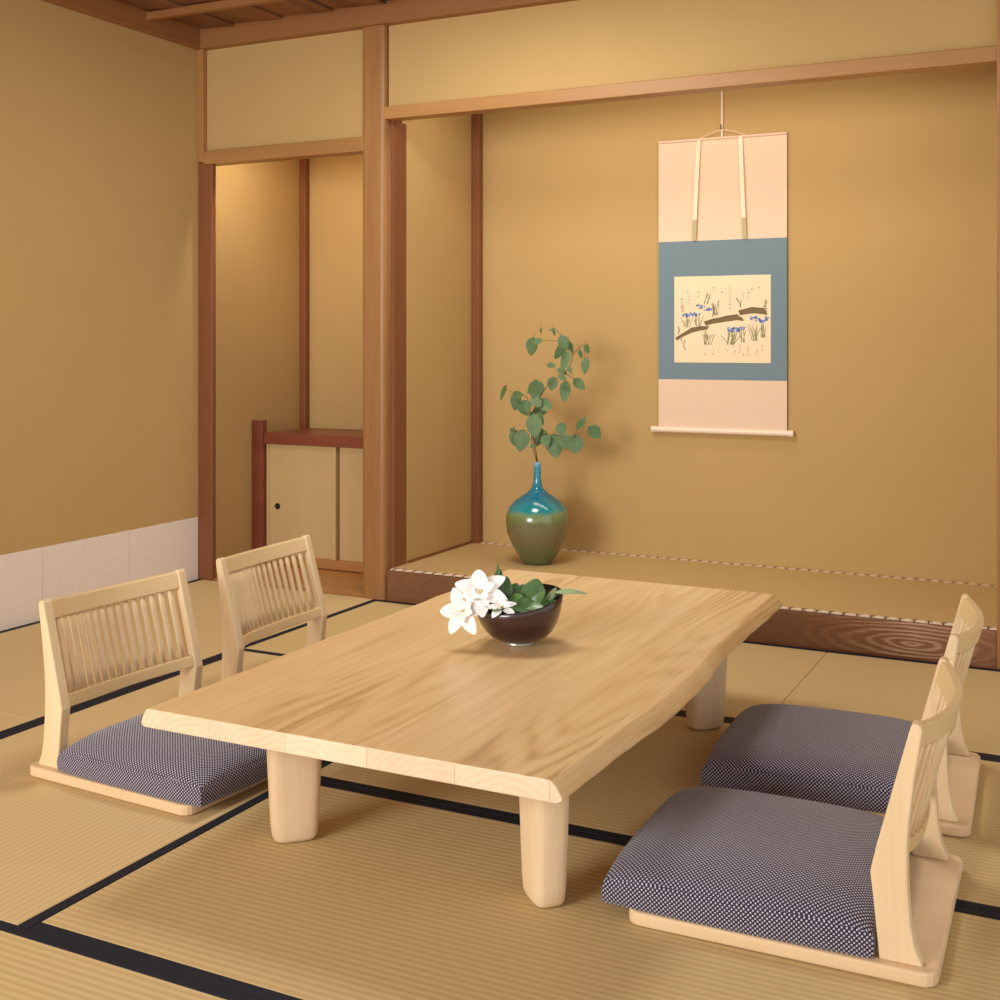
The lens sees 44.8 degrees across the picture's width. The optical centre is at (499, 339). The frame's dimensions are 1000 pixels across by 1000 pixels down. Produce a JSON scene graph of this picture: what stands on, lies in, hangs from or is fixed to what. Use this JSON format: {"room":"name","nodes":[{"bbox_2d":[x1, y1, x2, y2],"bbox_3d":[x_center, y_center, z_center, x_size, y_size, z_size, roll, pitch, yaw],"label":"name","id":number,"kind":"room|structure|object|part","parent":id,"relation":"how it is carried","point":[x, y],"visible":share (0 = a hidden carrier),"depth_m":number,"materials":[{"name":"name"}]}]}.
{"room":"japanese tatami room","nodes":[
{"label":"japanese tatami room","id":0,"kind":"room"},
{"bbox_2d":[0,0,299,572],"bbox_3d":[-2.731,-0.205,3.786,0.120,2.870,7.200,0,0,27],"label":"wall","id":1,"kind":"structure","parent":0,"point":[99,165],"depth_m":5.61,"materials":[{"name":"beige paint"}]},
{"bbox_2d":[0,517,197,630],"bbox_3d":[-2.900,1.044,3.309,0.003,0.312,6.196,0,0,27],"label":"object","id":2,"kind":"structure","parent":1,"relation":"attached to","point":[27,577],"depth_m":5.44,"materials":[{"name":"white paper"}]},
{"bbox_2d":[42,0,199,48],"bbox_3d":[-2.889,-1.506,3.286,0.045,0.107,6.165,0,0,27],"label":"crown molding","id":3,"kind":"structure","parent":1,"relation":"attached to","point":[113,11],"depth_m":5.63,"materials":[{"name":"brown wood"}]},
{"bbox_2d":[197,49,206,162],"bbox_3d":[-1.487,-1.173,6.097,0.042,0.565,0.072,0,0,27],"label":"post","id":4,"kind":"object","parent":1,"relation":"attached to","point":[201,54],"visible":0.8,"depth_m":6.07,"materials":[{"name":"brown wood"}]},
{"bbox_2d":[117,0,393,28],"bbox_3d":[-0.335,-1.549,2.048,5.820,0.022,6.230,0,0,27],"label":"ceiling","id":5,"kind":"structure","parent":0,"point":[274,10],"depth_m":5.66,"materials":[{"name":"brown wood"}]},
{"bbox_2d":[146,0,285,20],"bbox_3d":[0.828,-1.522,4.468,5.560,0.035,0.036,0,0,27],"label":"batten","id":6,"kind":"object","parent":5,"relation":"attached to","point":[222,4],"visible":1,"depth_m":5.55,"materials":[{"name":"brown wood"}]},
{"bbox_2d":[399,115,470,563],"bbox_3d":[-0.327,-0.170,6.095,0.120,2.740,0.840,0,0,27],"label":"wall partition","id":7,"kind":"structure","parent":0,"point":[438,150],"depth_m":6.01,"materials":[{"name":"beige paint"}]},
{"bbox_2d":[407,541,472,562],"bbox_3d":[-0.291,1.052,6.024,0.008,0.015,0.645,0,0,27],"label":"trim","id":8,"kind":"structure","parent":7,"relation":"attached to","point":[468,542],"depth_m":6.00,"materials":[{"name":"brown wood"}]},
{"bbox_2d":[386,598,996,668],"bbox_3d":[0.644,1.196,5.004,2.612,0.008,0.006,0,0,27],"label":"trim","id":9,"kind":"structure","parent":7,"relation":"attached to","point":[395,600],"depth_m":4.67,"materials":[{"name":"brown wood"}]},
{"bbox_2d":[207,0,996,149],"bbox_3d":[0.193,-1.220,5.288,3.690,0.600,0.060,0,0,27],"label":"wall","id":10,"kind":"structure","parent":0,"point":[579,43],"depth_m":5.24,"materials":[{"name":"beige paint"}]},
{"bbox_2d":[198,163,215,579],"bbox_3d":[-1.469,0.155,6.079,0.090,2.090,0.030,0,0,27],"label":"post","id":11,"kind":"object","parent":10,"relation":"attached to","point":[206,173],"visible":1,"depth_m":6.06,"materials":[{"name":"brown wood"}]},
{"bbox_2d":[203,137,363,165],"bbox_3d":[-1.041,-0.912,5.883,0.948,0.068,0.088,0,0,27],"label":"beam","id":12,"kind":"structure","parent":10,"relation":"attached to","point":[355,145],"depth_m":5.83,"materials":[{"name":"brown wood"}]},
{"bbox_2d":[195,0,576,50],"bbox_3d":[0.988,-1.506,4.833,5.600,0.107,0.065,0,0,27],"label":"crown molding","id":13,"kind":"structure","parent":10,"relation":"attached to","point":[396,12],"depth_m":5.64,"materials":[{"name":"brown wood"}]},
{"bbox_2d":[383,45,996,120],"bbox_3d":[0.653,-1.047,5.041,2.635,0.058,0.080,0,0,27],"label":"beam","id":14,"kind":"structure","parent":10,"relation":"attached to","point":[985,55],"depth_m":4.91,"materials":[{"name":"brown wood"}]},
{"bbox_2d":[310,65,996,584],"bbox_3d":[0.621,-0.170,6.046,3.860,2.740,0.120,0,0,27],"label":"wall","id":15,"kind":"structure","parent":0,"point":[888,467],"depth_m":5.64,"materials":[{"name":"beige paint"}]},
{"bbox_2d":[300,159,309,428],"bbox_3d":[-1.107,-0.010,6.862,0.040,2.420,0.045,0,0,27],"label":"post","id":16,"kind":"object","parent":15,"relation":"attached to","point":[304,163],"visible":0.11,"depth_m":6.84,"materials":[{"name":"brown wood"}]},
{"bbox_2d":[471,113,482,543],"bbox_3d":[-0.120,-0.120,6.324,0.046,2.360,0.045,0,0,27],"label":"post","id":17,"kind":"object","parent":15,"relation":"attached to","point":[476,119],"visible":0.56,"depth_m":6.30,"materials":[{"name":"brown wood"}]},
{"bbox_2d":[720,91,722,136],"bbox_3d":[1.052,-1.130,5.751,0.011,0.330,0.024,0,0,27],"label":"hanger","id":18,"kind":"object","parent":15,"relation":"attached to","point":[721,124],"visible":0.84,"depth_m":5.75,"materials":[{"name":"beige wood"}]},
{"bbox_3d":[1.054,-1.130,5.757,0.010,0.330,0.010,0,0,-41],"label":"rod","id":19,"kind":"part","parent":18,"relation":"part of","materials":[{"name":"beige wood"}]},
{"bbox_2d":[651,129,793,436],"bbox_3d":[1.047,-0.275,5.747,0.689,1.448,0.031,0,0,27],"label":"scroll","id":20,"kind":"object","parent":18,"relation":"hanging from","point":[723,200],"visible":1,"depth_m":5.75,"materials":[{"name":"pink fabric"}]},
{"bbox_2d":[674,274,770,362],"bbox_3d":[1.051,-0.099,5.748,0.468,0.413,0.003,0,0,27],"label":"painting","id":21,"kind":"object","parent":20,"relation":"attached to","point":[719,318],"depth_m":5.75,"materials":[{"name":"beige paper"}]},
{"bbox_3d":[1.054,-0.981,5.744,0.216,0.037,0.005,0,0,27],"label":"cord","id":22,"kind":"part","parent":20,"relation":"part of","materials":[{"name":"beige fabric"}]},
{"bbox_3d":[-0.217,1.275,2.531,5.700,0.090,7.200,0,0,27],"label":"floor","id":23,"kind":"structure","parent":0,"visible":0},
{"bbox_2d":[0,714,38,734],"bbox_3d":[-2.149,1.215,3.615,1.073,0.031,0.983,0,0,27],"label":"mat","id":24,"kind":"object","parent":23,"relation":"on","point":[8,723],"visible":0.43,"depth_m":3.79,"materials":[{"name":"beige wicker"}]},
{"bbox_2d":[0,920,263,999],"bbox_3d":[-1.179,1.215,2.014,2.038,0.031,1.013,0,0,27],"label":"mat","id":25,"kind":"object","parent":23,"relation":"on","point":[34,965],"visible":1,"depth_m":2.29,"materials":[{"name":"beige wicker"}]},
{"bbox_2d":[0,651,332,928],"bbox_3d":[-0.986,1.215,3.582,1.033,0.031,1.961,0,0,27],"label":"mat","id":26,"kind":"object","parent":23,"relation":"on","point":[61,845],"visible":0.31,"depth_m":3.02,"materials":[{"name":"beige wicker"}]},
{"bbox_2d":[30,569,267,815],"bbox_3d":[-0.891,0.958,3.434,0.667,0.481,0.580,0,0,30],"label":"chair","id":27,"kind":"object","parent":26,"relation":"on","point":[180,774],"visible":0.68,"depth_m":3.32,"materials":[{"name":"brown wood"}]},
{"bbox_3d":[-1.147,0.753,3.582,0.076,0.060,0.490,0,0,30],"label":"rail","id":28,"kind":"part","parent":27,"relation":"part of","materials":[{"name":"brown wood"}]},
{"bbox_3d":[-1.093,0.997,3.551,0.073,0.044,0.490,0,0,30],"label":"rail","id":29,"kind":"part","parent":27,"relation":"part of","materials":[{"name":"brown wood"}]},
{"bbox_3d":[-0.901,1.185,3.440,0.606,0.028,0.580,0,0,30],"label":"board","id":30,"kind":"part","parent":27,"relation":"part of","materials":[{"name":"brown wood"}]},
{"bbox_2d":[57,714,267,807],"bbox_3d":[-0.836,1.118,3.403,0.541,0.105,0.574,0,0,30],"label":"seat cushion","id":31,"kind":"object","parent":27,"relation":"on","point":[128,759],"depth_m":3.18,"materials":[{"name":"purple fabric"}]},
{"bbox_2d":[216,535,326,680],"bbox_3d":[-0.565,0.958,4.115,0.667,0.481,0.580,0,0,24],"label":"chair","id":32,"kind":"object","parent":26,"relation":"on","point":[243,623],"visible":0.41,"depth_m":4.22,"materials":[{"name":"brown wood"}]},
{"bbox_3d":[-0.835,0.753,4.234,0.076,0.060,0.490,0,0,24],"label":"rail","id":33,"kind":"part","parent":32,"relation":"part of","materials":[{"name":"brown wood"}]},
{"bbox_3d":[-0.778,0.997,4.209,0.073,0.044,0.490,0,0,24],"label":"rail","id":34,"kind":"part","parent":32,"relation":"part of","materials":[{"name":"brown wood"}]},
{"bbox_2d":[0,579,376,720],"bbox_3d":[-1.482,1.215,4.950,1.073,0.031,1.996,0,0,27],"label":"mat","id":35,"kind":"object","parent":23,"relation":"on","point":[22,672],"visible":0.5,"depth_m":4.82,"materials":[{"name":"beige wicker"}]},
{"bbox_2d":[202,563,362,597],"bbox_3d":[-0.870,1.211,6.271,0.990,0.038,0.890,0,0,27],"label":"board","id":36,"kind":"object","parent":23,"relation":"on","point":[336,582],"visible":0.24,"depth_m":5.98,"materials":[{"name":"brown wood"}]},
{"bbox_2d":[252,420,362,572],"bbox_3d":[-0.789,0.810,6.438,0.983,0.764,0.430,0,0,27],"label":"base cabinet","id":37,"kind":"object","parent":36,"relation":"on","point":[306,481],"visible":0.66,"depth_m":6.33,"materials":[{"name":"brown wood"}]},
{"bbox_3d":[-1.284,0.810,6.470,0.068,0.764,0.045,0,0,27],"label":"post","id":38,"kind":"part","parent":37,"relation":"part of","materials":[{"name":"brown wood"}]},
{"bbox_3d":[-1.039,0.845,6.372,0.418,0.586,0.016,0,0,27],"label":"door","id":39,"kind":"part","parent":37,"relation":"part of","materials":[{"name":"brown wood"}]},
{"bbox_3d":[-0.830,1.163,6.275,0.911,0.050,0.048,0,0,27],"label":"rail","id":40,"kind":"part","parent":37,"relation":"part of","materials":[{"name":"brown wood"}]},
{"bbox_3d":[-0.624,0.845,6.174,0.453,0.586,0.016,0,0,27],"label":"door","id":41,"kind":"part","parent":37,"relation":"part of","materials":[{"name":"beige paper"}]},
{"bbox_2d":[363,25,398,599],"bbox_3d":[-0.554,-0.128,5.683,0.129,2.655,0.160,0,0,27],"label":"post","id":42,"kind":"object","parent":23,"relation":"on","point":[376,130],"visible":0.78,"depth_m":5.61,"materials":[{"name":"brown wood"}]},
{"bbox_2d":[391,121,405,568],"bbox_3d":[-0.477,0.091,5.683,0.024,2.218,0.108,0,0,27],"label":"post","id":43,"kind":"object","parent":42,"relation":"attached to","point":[398,130],"visible":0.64,"depth_m":5.65,"materials":[{"name":"brown wood"}]},
{"bbox_2d":[30,781,999,999],"bbox_3d":[0.168,1.215,2.441,2.048,0.031,0.951,0,0,27],"label":"mat","id":44,"kind":"object","parent":23,"relation":"on","point":[392,897],"visible":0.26,"depth_m":2.48,"materials":[{"name":"beige wicker"}]},
{"bbox_2d":[141,569,781,907],"bbox_3d":[0.074,1.017,3.353,1.076,0.364,1.868,0,0,27],"label":"table","id":45,"kind":"object","parent":44,"relation":"on","point":[401,693],"visible":0.95,"depth_m":2.88,"materials":[{"name":"brown wood"}]},
{"bbox_3d":[-0.495,1.038,2.918,0.138,0.321,0.090,0,0,-19],"label":"leg","id":46,"kind":"part","parent":45,"relation":"part of","materials":[{"name":"brown wood"}]},
{"bbox_2d":[477,584,562,646],"bbox_3d":[0.053,0.762,3.340,0.243,0.145,0.243,0,0,27],"label":"bowl","id":47,"kind":"object","parent":45,"relation":"on","point":[517,629],"visible":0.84,"depth_m":3.25,"materials":[{"name":"brown ceramic"}]},
{"bbox_2d":[440,587,485,634],"bbox_3d":[-0.101,0.735,3.285,0.138,0.121,0.059,0,0,27],"label":"flower","id":48,"kind":"object","parent":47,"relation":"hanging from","point":[466,619],"visible":1,"depth_m":3.28,"materials":[{"name":"white plant"}]},
{"bbox_2d":[455,570,507,617],"bbox_3d":[-0.054,0.692,3.311,0.142,0.108,0.112,0,0,-7],"label":"flower","id":49,"kind":"object","parent":47,"relation":"on","point":[478,580],"visible":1,"depth_m":3.30,"materials":[{"name":"white plant"}]},
{"bbox_2d":[486,598,516,617],"bbox_3d":[0.005,0.719,3.262,0.085,0.041,0.073,0,0,-7],"label":"flower","id":50,"kind":"object","parent":47,"relation":"in","point":[501,603],"visible":1,"depth_m":3.26,"materials":[{"name":"white plant"}]},
{"bbox_2d":[484,563,555,613],"bbox_3d":[0.041,0.711,3.321,0.212,0.189,0.206,0,0,27],"label":"leaf sprig","id":51,"kind":"object","parent":47,"relation":"in","point":[530,596],"visible":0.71,"depth_m":3.32,"materials":[{"name":"green plant"}]},
{"bbox_2d":[545,587,586,601],"bbox_3d":[0.171,0.732,3.320,0.139,0.106,0.021,0,0,0],"label":"leaf sprig","id":52,"kind":"object","parent":47,"relation":"in","point":[550,596],"visible":0.92,"depth_m":3.32,"materials":[{"name":"green plant"}]},
{"bbox_3d":[0.095,1.038,2.599,0.090,0.321,0.138,0,0,-18],"label":"leg","id":53,"kind":"part","parent":45,"relation":"part of","materials":[{"name":"brown wood"}]},
{"bbox_3d":[0.636,1.038,3.754,0.138,0.321,0.090,0,0,-19],"label":"leg","id":54,"kind":"part","parent":45,"relation":"part of","materials":[{"name":"brown wood"}]},
{"bbox_2d":[601,656,962,987],"bbox_3d":[0.635,0.958,2.631,0.689,0.481,0.580,0,0,25],"label":"chair","id":55,"kind":"object","parent":44,"relation":"on","point":[819,883],"visible":1,"depth_m":2.45,"materials":[{"name":"fabric"}]},
{"bbox_2d":[601,787,883,958],"bbox_3d":[0.578,1.118,2.658,0.563,0.105,0.574,0,0,25],"label":"seat cushion","id":56,"kind":"object","parent":55,"relation":"on","point":[785,874],"depth_m":2.48,"materials":[{"name":"purple fabric"}]},
{"bbox_3d":[0.655,1.185,2.621,0.606,0.028,0.580,0,0,25],"label":"board","id":57,"kind":"part","parent":55,"relation":"part of","materials":[{"name":"brown wood"}]},
{"bbox_3d":[0.855,0.997,2.526,0.073,0.044,0.490,0,0,25],"label":"rail","id":58,"kind":"part","parent":55,"relation":"part of","materials":[{"name":"brown wood"}]},
{"bbox_3d":[0.912,0.753,2.499,0.076,0.060,0.490,0,0,25],"label":"rail","id":59,"kind":"part","parent":55,"relation":"part of","materials":[{"name":"brown wood"}]},
{"bbox_2d":[244,600,827,720],"bbox_3d":[0.130,1.215,4.688,2.041,0.031,1.012,0,0,27],"label":"mat","id":60,"kind":"object","parent":23,"relation":"on","point":[758,673],"visible":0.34,"depth_m":4.57,"materials":[{"name":"beige wicker"}]},
{"bbox_2d":[321,713,999,913],"bbox_3d":[0.607,1.215,3.319,2.048,0.031,1.008,0,0,27],"label":"mat","id":61,"kind":"object","parent":23,"relation":"on","point":[616,802],"visible":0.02,"depth_m":3.20,"materials":[{"name":"beige wicker"}]},
{"bbox_2d":[701,593,983,836],"bbox_3d":[0.949,0.958,3.305,0.689,0.481,0.580,0,0,24],"label":"chair","id":62,"kind":"object","parent":61,"relation":"on","point":[849,759],"visible":0.6,"depth_m":3.16,"materials":[{"name":"grey fabric"}]},
{"bbox_2d":[701,704,912,812],"bbox_3d":[0.892,1.118,3.331,0.563,0.105,0.574,0,0,24],"label":"seat cushion","id":63,"kind":"object","parent":62,"relation":"on","point":[849,759],"depth_m":3.17,"materials":[{"name":"purple fabric"}]},
{"bbox_3d":[0.970,1.185,3.296,0.606,0.028,0.580,0,0,24],"label":"board","id":64,"kind":"part","parent":62,"relation":"part of","materials":[{"name":"brown wood"}]},
{"bbox_3d":[1.172,0.997,3.207,0.073,0.044,0.490,0,0,24],"label":"rail","id":65,"kind":"part","parent":62,"relation":"part of","materials":[{"name":"brown wood"}]},
{"bbox_3d":[1.229,0.753,3.181,0.076,0.060,0.490,0,0,24],"label":"rail","id":66,"kind":"part","parent":62,"relation":"part of","materials":[{"name":"brown wood"}]},
{"bbox_2d":[387,570,996,666],"bbox_3d":[0.672,1.131,5.060,2.612,0.137,0.120,0,0,27],"label":"platform edge","id":67,"kind":"structure","parent":23,"relation":"on","point":[864,634],"depth_m":4.67,"materials":[{"name":"brown wood"}]},
{"bbox_2d":[782,650,999,758],"bbox_3d":[1.957,1.215,3.776,2.040,0.031,1.012,0,0,27],"label":"mat","id":68,"kind":"object","parent":23,"relation":"on","point":[899,688],"visible":0.52,"depth_m":4.15,"materials":[{"name":"beige wicker"}]},
{"bbox_2d":[997,0,999,669],"bbox_3d":[1.891,-0.128,4.445,0.118,2.655,0.132,0,0,27],"label":"post","id":69,"kind":"object","parent":23,"relation":"on","point":[998,1],"visible":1,"depth_m":4.41,"materials":[{"name":"brown wood"}]},
{"bbox_3d":[0.872,1.137,5.441,2.630,0.125,0.740,0,0,27],"label":"platform","id":70,"kind":"object","parent":23,"relation":"on","visible":0},
{"bbox_2d":[390,542,996,629],"bbox_3d":[0.850,1.066,5.387,2.618,0.018,0.855,0,0,27],"label":"mat","id":71,"kind":"object","parent":70,"relation":"on","point":[829,592],"visible":0.84,"depth_m":5.30,"materials":[{"name":"beige wicker"}]},
{"bbox_2d":[506,462,568,564],"bbox_3d":[0.177,0.818,5.743,0.300,0.478,0.300,0,0,27],"label":"ceramic vase","id":72,"kind":"object","parent":71,"relation":"on","point":[537,522],"visible":1,"depth_m":5.64,"materials":[{"name":"teal ceramic"}]},
{"bbox_2d":[500,323,600,461],"bbox_3d":[0.214,0.268,5.717,0.505,0.704,0.148,0,0,27],"label":"leafy branch","id":73,"kind":"object","parent":72,"relation":"in","point":[554,443],"visible":1,"depth_m":5.70,"materials":[{"name":"green plant"}]}
]}

